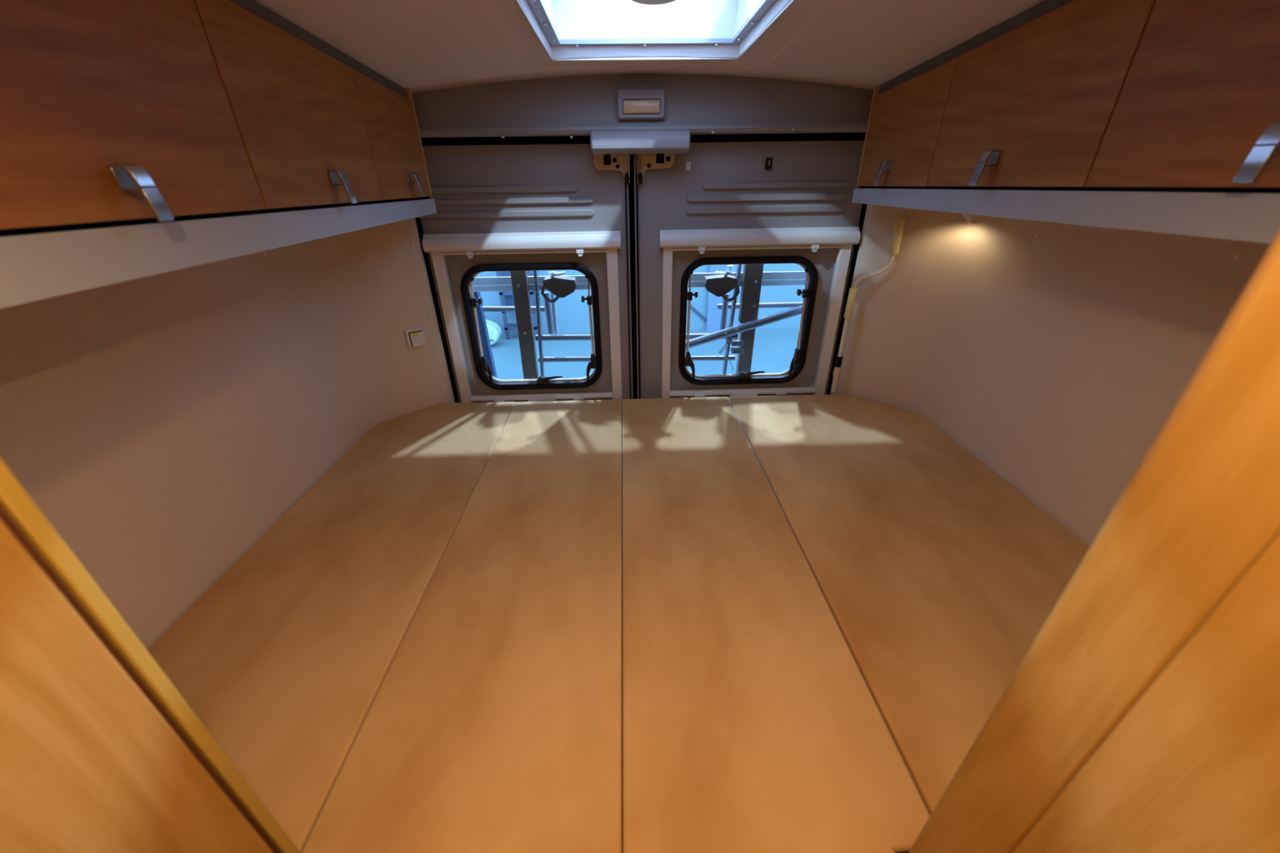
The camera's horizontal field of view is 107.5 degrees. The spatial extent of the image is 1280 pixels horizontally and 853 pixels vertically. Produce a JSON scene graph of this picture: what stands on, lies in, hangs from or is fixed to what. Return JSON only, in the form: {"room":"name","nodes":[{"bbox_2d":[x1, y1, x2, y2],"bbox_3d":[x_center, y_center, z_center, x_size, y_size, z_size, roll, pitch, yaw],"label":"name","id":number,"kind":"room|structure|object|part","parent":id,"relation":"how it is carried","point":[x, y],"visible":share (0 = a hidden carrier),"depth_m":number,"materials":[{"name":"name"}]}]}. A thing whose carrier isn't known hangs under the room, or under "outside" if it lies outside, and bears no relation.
{"room":"vehicle interior","nodes":[
{"label":"vehicle interior","id":0,"kind":"room"},
{"bbox_2d":[0,244,356,649],"bbox_3d":[-0.885,0.639,0.076,0.060,1.980,3.720,-2,28,-1],"label":"wall","id":1,"kind":"structure","parent":0,"point":[162,424],"depth_m":0.89,"materials":[{"name":"beige plastic"}]},
{"bbox_2d":[0,0,266,229],"bbox_3d":[-0.727,-0.368,0.447,0.332,0.327,0.510,-2,28,-1],"label":"upper cabinet","id":2,"kind":"object","parent":1,"relation":"attached to","point":[111,110],"visible":1,"depth_m":0.53,"materials":[{"name":"brown wood"}]},
{"bbox_3d":[-0.578,-0.286,0.534,0.025,0.026,0.021,-2,28,-1],"label":"handle","id":3,"kind":"part","parent":2,"relation":"part of","materials":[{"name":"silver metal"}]},
{"bbox_3d":[-0.575,-0.259,0.548,0.030,0.036,0.020,-2,28,-1],"label":"lever","id":4,"kind":"part","parent":2,"relation":"part of","materials":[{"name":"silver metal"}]},
{"bbox_2d":[0,196,436,308],"bbox_3d":[-0.609,-0.364,0.848,0.016,0.068,1.320,-2,28,-1],"label":"panel","id":5,"kind":"object","parent":2,"relation":"attached to","point":[37,264],"visible":0.97,"depth_m":0.57,"materials":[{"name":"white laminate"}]},
{"bbox_2d":[193,0,382,208],"bbox_3d":[-0.742,-0.570,0.865,0.332,0.292,0.411,-2,28,-1],"label":"upper cabinet","id":6,"kind":"object","parent":1,"relation":"attached to","point":[295,107],"visible":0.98,"depth_m":0.81,"materials":[{"name":"brown wood"}]},
{"bbox_3d":[-0.593,-0.492,0.924,0.025,0.026,0.021,-2,28,-1],"label":"handle","id":7,"kind":"part","parent":6,"relation":"part of","materials":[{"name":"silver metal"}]},
{"bbox_3d":[-0.590,-0.466,0.938,0.030,0.036,0.020,-2,28,-1],"label":"lever","id":8,"kind":"part","parent":6,"relation":"part of","materials":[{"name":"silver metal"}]},
{"bbox_2d":[290,217,455,441],"bbox_3d":[-0.841,-0.165,1.600,0.266,1.980,0.360,-2,28,-1],"label":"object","id":9,"kind":"structure","parent":1,"relation":"attached to","point":[365,287],"depth_m":1.50,"materials":[{"name":"beige plastic"}]},
{"bbox_2d":[351,67,432,199],"bbox_3d":[-0.755,-0.730,1.201,0.332,0.266,0.328,-2,28,-1],"label":"upper cabinet","id":10,"kind":"object","parent":1,"relation":"attached to","point":[389,119],"depth_m":1.18,"materials":[{"name":"brown wood"}]},
{"bbox_3d":[-0.606,-0.666,1.252,0.025,0.026,0.021,-2,28,-1],"label":"handle","id":11,"kind":"part","parent":10,"relation":"part of","materials":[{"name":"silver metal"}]},
{"bbox_3d":[-0.603,-0.640,1.266,0.030,0.036,0.020,-2,28,-1],"label":"lever","id":12,"kind":"part","parent":10,"relation":"part of","materials":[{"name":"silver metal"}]},
{"bbox_3d":[-0.727,-0.803,1.342,0.204,0.262,0.012,-2,28,-1],"label":"end panel","id":13,"kind":"part","parent":10,"relation":"part of","materials":[{"name":"brown wood"}]},
{"bbox_2d":[404,326,426,347],"bbox_3d":[-0.768,-0.304,1.606,0.058,0.062,0.016,-21,34,-34],"label":"light switch","id":14,"kind":"object","parent":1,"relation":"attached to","point":[415,337],"visible":1,"depth_m":1.60,"materials":[{"name":"white plastic"}]},
{"bbox_2d":[616,88,665,119],"bbox_3d":[0.003,-0.917,1.338,0.136,0.070,0.036,-2,28,-1],"label":"lamp","id":15,"kind":"object","parent":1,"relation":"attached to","point":[647,104],"visible":1,"depth_m":1.32,"materials":[{"name":"grey plastic"}]},
{"bbox_2d":[415,132,866,403],"bbox_3d":[0.020,-0.232,1.812,2.000,1.960,0.100,-2,28,-1],"label":"trim","id":16,"kind":"structure","parent":1,"relation":"attached to","point":[426,141],"depth_m":1.47,"materials":[{"name":"black rubber"}]},
{"bbox_2d":[412,74,873,154],"bbox_3d":[0.017,-0.938,1.351,1.750,0.262,0.118,-2,28,-1],"label":"trim","id":17,"kind":"structure","parent":1,"relation":"attached to","point":[695,104],"depth_m":1.35,"materials":[{"name":"grey plastic"}]},
{"bbox_2d":[633,140,864,399],"bbox_3d":[0.367,-0.417,1.706,0.762,1.058,0.100,-2,28,-1],"label":"door","id":18,"kind":"structure","parent":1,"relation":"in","point":[807,184],"depth_m":1.53,"materials":[{"name":"grey plastic"}]},
{"bbox_3d":[-0.001,-0.807,1.443,0.008,0.047,0.007,-2,28,-1],"label":"lock rod","id":19,"kind":"part","parent":18,"relation":"part of","materials":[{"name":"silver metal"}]},
{"bbox_3d":[0.049,-0.805,1.461,0.116,0.080,0.006,-2,28,-1],"label":"lock plate","id":20,"kind":"part","parent":18,"relation":"part of","materials":[{"name":"beige paint"}]},
{"bbox_2d":[685,161,690,170],"bbox_3d":[0.152,-0.819,1.473,0.014,0.024,0.001,-2,28,-1],"label":"sticker","id":21,"kind":"object","parent":18,"relation":"attached to","point":[688,163],"visible":1,"depth_m":1.47,"materials":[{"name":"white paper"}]},
{"bbox_2d":[678,255,818,385],"bbox_3d":[0.387,-0.380,1.730,0.484,0.470,0.062,-2,28,-1],"label":"window","id":22,"kind":"structure","parent":18,"relation":"attached to","point":[808,294],"depth_m":1.72,"materials":[{"name":"black rubber"}]},
{"bbox_3d":[0.178,-0.408,1.706,0.009,0.289,0.030,4,28,9],"label":"stay rod","id":23,"kind":"part","parent":22,"relation":"part of","materials":[{"name":"silver metal"}]},
{"bbox_3d":[0.188,-0.468,1.676,0.035,0.032,0.023,-2,28,-1],"label":"stay knob","id":24,"kind":"part","parent":22,"relation":"part of","materials":[{"name":"black plastic"}]},
{"bbox_2d":[658,226,860,398],"bbox_3d":[0.401,-0.321,1.722,0.663,0.751,0.042,-2,28,-1],"label":"roller blind","id":25,"kind":"object","parent":22,"relation":"attached to","point":[842,238],"visible":0.93,"depth_m":1.58,"materials":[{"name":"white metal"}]},
{"bbox_3d":[0.097,-0.294,1.735,0.032,0.698,0.022,-2,28,-1],"label":"rail","id":26,"kind":"part","parent":25,"relation":"part of","materials":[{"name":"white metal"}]},
{"bbox_3d":[0.701,-0.310,1.750,0.038,0.698,0.022,-2,28,-1],"label":"rail","id":27,"kind":"part","parent":25,"relation":"part of","materials":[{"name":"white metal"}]},
{"bbox_3d":[0.595,-0.419,1.716,0.009,0.289,0.030,-7,28,-12],"label":"stay rod","id":28,"kind":"part","parent":22,"relation":"part of","materials":[{"name":"silver metal"}]},
{"bbox_3d":[0.584,-0.479,1.686,0.035,0.032,0.023,-2,28,-1],"label":"stay knob","id":29,"kind":"part","parent":22,"relation":"part of","materials":[{"name":"black plastic"}]},
{"bbox_2d":[764,157,773,169],"bbox_3d":[0.405,-0.827,1.474,0.022,0.033,0.008,-2,28,-1],"label":"clip","id":30,"kind":"object","parent":18,"relation":"attached to","point":[768,163],"visible":1,"depth_m":1.47,"materials":[{"name":"black plastic"}]},
{"bbox_2d":[419,143,632,403],"bbox_3d":[-0.375,-0.397,1.688,0.697,1.058,0.100,-2,28,-1],"label":"door","id":31,"kind":"structure","parent":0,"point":[565,187],"depth_m":1.51,"materials":[{"name":"grey plastic"}]},
{"bbox_2d":[460,262,602,390],"bbox_3d":[-0.383,-0.355,1.713,0.475,0.462,0.062,-2,28,-1],"label":"window","id":32,"kind":"structure","parent":31,"relation":"attached to","point":[483,371],"depth_m":1.71,"materials":[{"name":"black rubber"}]},
{"bbox_3d":[-0.587,-0.384,1.689,0.009,0.281,0.029,4,28,9],"label":"stay rod","id":33,"kind":"part","parent":32,"relation":"part of","materials":[{"name":"silver metal"}]},
{"bbox_3d":[-0.578,-0.441,1.662,0.035,0.032,0.023,-2,28,-1],"label":"stay knob","id":34,"kind":"part","parent":32,"relation":"part of","materials":[{"name":"black plastic"}]},
{"bbox_2d":[422,231,622,402],"bbox_3d":[-0.379,-0.299,1.703,0.640,0.750,0.042,-2,28,-1],"label":"roller blind","id":35,"kind":"object","parent":32,"relation":"attached to","point":[439,245],"visible":0.94,"depth_m":1.56,"materials":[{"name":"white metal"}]},
{"bbox_3d":[-0.669,-0.273,1.717,0.037,0.697,0.022,-2,28,-1],"label":"rail","id":36,"kind":"part","parent":35,"relation":"part of","materials":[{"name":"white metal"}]},
{"bbox_3d":[-0.090,-0.288,1.731,0.037,0.697,0.022,-2,28,-1],"label":"rail","id":37,"kind":"part","parent":35,"relation":"part of","materials":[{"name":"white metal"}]},
{"bbox_3d":[-0.190,-0.451,1.671,0.035,0.032,0.023,-2,28,-1],"label":"stay knob","id":38,"kind":"part","parent":32,"relation":"part of","materials":[{"name":"black plastic"}]},
{"bbox_3d":[-0.179,-0.395,1.699,0.009,0.281,0.030,-7,28,-12],"label":"stay rod","id":39,"kind":"part","parent":32,"relation":"part of","materials":[{"name":"silver metal"}]},
{"bbox_3d":[-0.087,-0.801,1.458,0.111,0.080,0.006,-2,28,-1],"label":"lock plate","id":40,"kind":"part","parent":31,"relation":"part of","materials":[{"name":"beige paint"}]},
{"bbox_3d":[-0.043,-0.806,1.442,0.007,0.047,0.007,-2,28,-1],"label":"lock rod","id":41,"kind":"part","parent":31,"relation":"part of","materials":[{"name":"silver metal"}]},
{"bbox_2d":[472,263,806,378],"bbox_3d":[0.019,-0.337,1.942,1.750,1.537,0.236,-2,28,-1],"label":"carrier","id":42,"kind":"object","parent":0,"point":[753,277],"visible":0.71,"depth_m":1.87,"materials":[{"name":"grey metal"}]},
{"bbox_3d":[-0.647,-0.248,2.038,0.076,1.240,0.040,-2,28,-1],"label":"post","id":43,"kind":"part","parent":42,"relation":"part of","materials":[{"name":"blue metal"}]},
{"bbox_3d":[-0.463,-0.255,1.974,0.069,1.269,0.040,-2,28,-1],"label":"post","id":44,"kind":"part","parent":42,"relation":"part of","materials":[{"name":"grey metal"}]},
{"bbox_3d":[-0.412,-0.253,1.972,0.070,1.269,0.030,-2,28,-1],"label":"post trim","id":45,"kind":"part","parent":42,"relation":"part of","materials":[{"name":"grey metal"}]},
{"bbox_3d":[0.015,-0.577,1.863,1.750,0.054,0.020,-2,28,-1],"label":"rail","id":46,"kind":"part","parent":42,"relation":"part of","materials":[{"name":"silver metal"}]},
{"bbox_3d":[0.374,-0.467,1.889,0.046,0.545,0.030,-2,28,-1],"label":"post trim","id":47,"kind":"part","parent":42,"relation":"part of","materials":[{"name":"grey metal"}]},
{"bbox_3d":[0.439,-0.635,1.808,0.076,0.471,0.040,-2,28,-1],"label":"post","id":48,"kind":"part","parent":42,"relation":"part of","materials":[{"name":"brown metal"}]},
{"bbox_2d":[476,38,804,334],"bbox_3d":[-0.264,-3.983,6.487,28.000,5.400,0.200,-2,28,-1],"label":"wall","id":49,"kind":"structure","parent":0,"point":[572,313],"depth_m":7.47,"materials":[{"name":"paint"}]},
{"bbox_2d":[690,304,706,322],"bbox_3d":[0.960,-1.629,7.638,0.378,0.744,0.040,-2,28,-1],"label":"conduit","id":50,"kind":"object","parent":49,"relation":"attached to","point":[691,306],"visible":0.38,"depth_m":7.52,"materials":[{"name":"blue metal"}]},
{"bbox_2d":[706,264,728,331],"bbox_3d":[1.188,-3.912,6.421,0.282,5.300,0.080,-2,28,-1],"label":"trim","id":51,"kind":"structure","parent":49,"relation":"attached to","point":[713,314],"depth_m":7.46,"materials":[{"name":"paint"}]},
{"bbox_2d":[490,328,799,379],"bbox_3d":[-0.207,-1.248,7.195,28.000,0.100,10.100,-2,28,-1],"label":"floor","id":52,"kind":"structure","parent":0,"point":[774,348],"depth_m":6.66,"materials":[{"name":"blue"}]},
{"bbox_2d":[485,319,502,345],"bbox_3d":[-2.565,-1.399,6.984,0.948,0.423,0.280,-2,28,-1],"label":"vehicle","id":53,"kind":"object","parent":52,"relation":"on","point":[495,331],"visible":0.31,"depth_m":6.92,"materials":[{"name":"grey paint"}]},
{"bbox_2d":[495,271,537,339],"bbox_3d":[-1.860,-1.911,7.200,0.502,1.306,0.220,-2,28,-1],"label":"steel shelf","id":54,"kind":"object","parent":52,"relation":"on","point":[508,297],"visible":0.31,"depth_m":7.20,"materials":[{"name":"blue"}]},
{"bbox_3d":[-1.866,-2.164,7.146,0.442,0.808,0.060,-2,28,-1],"label":"panel","id":55,"kind":"part","parent":54,"relation":"part of","materials":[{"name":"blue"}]},
{"bbox_2d":[253,0,1047,93],"bbox_3d":[0.074,-0.134,-0.317,2.000,0.095,3.760,-2,28,-1],"label":"ceiling","id":56,"kind":"structure","parent":0,"point":[420,46],"depth_m":0.97,"materials":[{"name":"beige fabric"}]},
{"bbox_2d":[230,0,407,98],"bbox_3d":[-0.635,-0.636,0.674,0.038,0.116,1.328,-2,28,-1],"label":"strip","id":57,"kind":"object","parent":56,"relation":"attached to","point":[251,6],"visible":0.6,"depth_m":0.90,"materials":[{"name":"grey"}]},
{"bbox_2d":[515,0,795,60],"bbox_3d":[0.022,-0.913,0.908,0.478,0.242,0.487,-2,28,-1],"label":"roof hatch","id":58,"kind":"object","parent":56,"relation":"attached to","point":[593,28],"visible":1,"depth_m":1.12,"materials":[{"name":"white plastic"}]},
{"bbox_2d":[878,0,1073,94],"bbox_3d":[0.711,-0.672,0.707,0.038,0.116,1.328,-2,28,-1],"label":"strip","id":59,"kind":"object","parent":56,"relation":"attached to","point":[1048,6],"visible":0.6,"depth_m":0.95,"materials":[{"name":"grey"}]},
{"bbox_2d":[934,217,1271,547],"bbox_3d":[1.055,0.664,-0.022,0.068,1.980,3.390,-2,28,-1],"label":"wall","id":60,"kind":"structure","parent":0,"point":[1079,344],"depth_m":1.04,"materials":[{"name":"beige plastic"}]},
{"bbox_2d":[831,217,906,391],"bbox_3d":[0.759,-0.385,1.589,0.123,0.594,0.029,10,30,19],"label":"tube","id":61,"kind":"object","parent":60,"relation":"attached to","point":[899,225],"visible":1,"depth_m":1.56,"materials":[{"name":"beige plastic"}]},
{"bbox_2d":[856,57,957,186],"bbox_3d":[0.795,-0.767,1.215,0.320,0.258,0.373,-2,28,-1],"label":"upper cabinet","id":62,"kind":"object","parent":60,"relation":"attached to","point":[906,119],"depth_m":1.18,"materials":[{"name":"brown wood"}]},
{"bbox_3d":[0.753,-0.847,1.375,0.184,0.252,0.012,-2,28,-1],"label":"end panel","id":63,"kind":"part","parent":62,"relation":"part of","materials":[{"name":"brown wood"}]},
{"bbox_3d":[0.651,-0.670,1.264,0.030,0.036,0.020,-2,28,-1],"label":"lever","id":64,"kind":"part","parent":62,"relation":"part of","materials":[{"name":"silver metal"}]},
{"bbox_3d":[0.654,-0.697,1.250,0.025,0.026,0.021,-2,28,-1],"label":"handle","id":65,"kind":"part","parent":62,"relation":"part of","materials":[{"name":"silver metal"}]},
{"bbox_2d":[962,213,987,223],"bbox_3d":[0.885,-0.562,1.191,0.143,0.080,0.170,-2,28,-1],"label":"reading lamp","id":66,"kind":"object","parent":62,"relation":"attached to","point":[974,219],"visible":0.09,"depth_m":1.17,"materials":[{"name":"beige plastic"}]},
{"bbox_2d":[830,204,1000,425],"bbox_3d":[0.888,-0.209,1.637,0.274,1.980,0.370,-2,28,-1],"label":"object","id":67,"kind":"structure","parent":60,"relation":"attached to","point":[907,324],"depth_m":1.53,"materials":[{"name":"beige plastic"}]},
{"bbox_2d":[926,0,1155,186],"bbox_3d":[0.808,-0.595,0.854,0.320,0.283,0.421,-2,28,-1],"label":"upper cabinet","id":68,"kind":"object","parent":60,"relation":"attached to","point":[1033,104],"visible":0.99,"depth_m":0.80,"materials":[{"name":"brown wood"}]},
{"bbox_3d":[0.665,-0.489,0.910,0.030,0.036,0.020,-2,28,-1],"label":"lever","id":69,"kind":"part","parent":68,"relation":"part of","materials":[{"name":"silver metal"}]},
{"bbox_3d":[0.667,-0.515,0.896,0.025,0.026,0.021,-2,28,-1],"label":"handle","id":70,"kind":"part","parent":68,"relation":"part of","materials":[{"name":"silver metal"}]},
{"bbox_2d":[1084,0,1279,187],"bbox_3d":[0.824,-0.394,0.434,0.320,0.309,0.505,-2,28,-1],"label":"upper cabinet","id":71,"kind":"object","parent":60,"relation":"attached to","point":[1197,104],"visible":1,"depth_m":0.58,"materials":[{"name":"brown wood"}]},
{"bbox_2d":[851,186,1279,244],"bbox_3d":[0.692,-0.419,0.869,0.016,0.060,1.320,-2,28,-1],"label":"panel","id":72,"kind":"object","parent":71,"relation":"attached to","point":[1252,215],"visible":0.99,"depth_m":0.68,"materials":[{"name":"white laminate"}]},
{"bbox_3d":[0.680,-0.286,0.511,0.030,0.036,0.020,-2,28,-1],"label":"lever","id":73,"kind":"part","parent":71,"relation":"part of","materials":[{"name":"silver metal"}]},
{"bbox_3d":[0.682,-0.312,0.497,0.025,0.026,0.021,-2,28,-1],"label":"handle","id":74,"kind":"part","parent":71,"relation":"part of","materials":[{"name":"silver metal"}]},
{"bbox_3d":[0.097,1.506,0.571,2.040,0.040,3.800,-2,28,-1],"label":"floor","id":75,"kind":"structure","parent":0,"visible":0},
{"bbox_2d":[0,457,300,852],"bbox_3d":[-0.603,0.784,-0.030,0.487,1.814,1.256,-2,28,-1],"label":"partition panel","id":76,"kind":"object","parent":75,"relation":"on","point":[100,752],"visible":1,"depth_m":0.33,"materials":[{"name":"brown wood"}]},
{"bbox_2d":[908,229,1279,852],"bbox_3d":[0.675,0.749,0.002,0.691,1.814,1.259,-2,28,-1],"label":"divider","id":77,"kind":"object","parent":75,"relation":"on","point":[1142,715],"visible":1,"depth_m":0.29,"materials":[{"name":"brown wood"}]},
{"bbox_3d":[0.375,0.520,-0.176,0.096,1.235,1.178,-2,28,-1],"label":"panel","id":78,"kind":"part","parent":77,"relation":"part of","materials":[{"name":"brown wood"}]},
{"bbox_3d":[0.049,0.639,1.370,1.866,0.748,1.275,-2,28,-1],"label":"bed base","id":79,"kind":"object","parent":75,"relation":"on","visible":0},
{"bbox_2d":[146,401,515,852],"bbox_3d":[-0.666,0.271,1.174,0.448,0.102,1.354,-2,28,-1],"label":"panel","id":80,"kind":"object","parent":79,"relation":"on","point":[284,659],"visible":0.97,"depth_m":0.91,"materials":[{"name":"brown wood"}]},
{"bbox_2d":[301,399,622,852],"bbox_3d":[-0.242,0.266,1.172,0.396,0.102,1.371,-2,28,-1],"label":"panel","id":81,"kind":"object","parent":79,"relation":"on","point":[494,724],"visible":0.97,"depth_m":0.77,"materials":[{"name":"brown wood"}]},
{"bbox_2d":[622,396,929,852],"bbox_3d":[0.155,0.255,1.180,0.396,0.104,1.369,-2,28,-1],"label":"panel","id":82,"kind":"object","parent":79,"relation":"on","point":[752,724],"visible":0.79,"depth_m":0.77,"materials":[{"name":"brown wood"}]},
{"bbox_2d":[728,394,1089,816],"bbox_3d":[0.667,0.237,1.196,0.624,0.108,1.334,-2,28,-1],"label":"panel","id":83,"kind":"object","parent":79,"relation":"on","point":[938,576],"visible":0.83,"depth_m":1.00,"materials":[{"name":"brown wood"}]}
]}

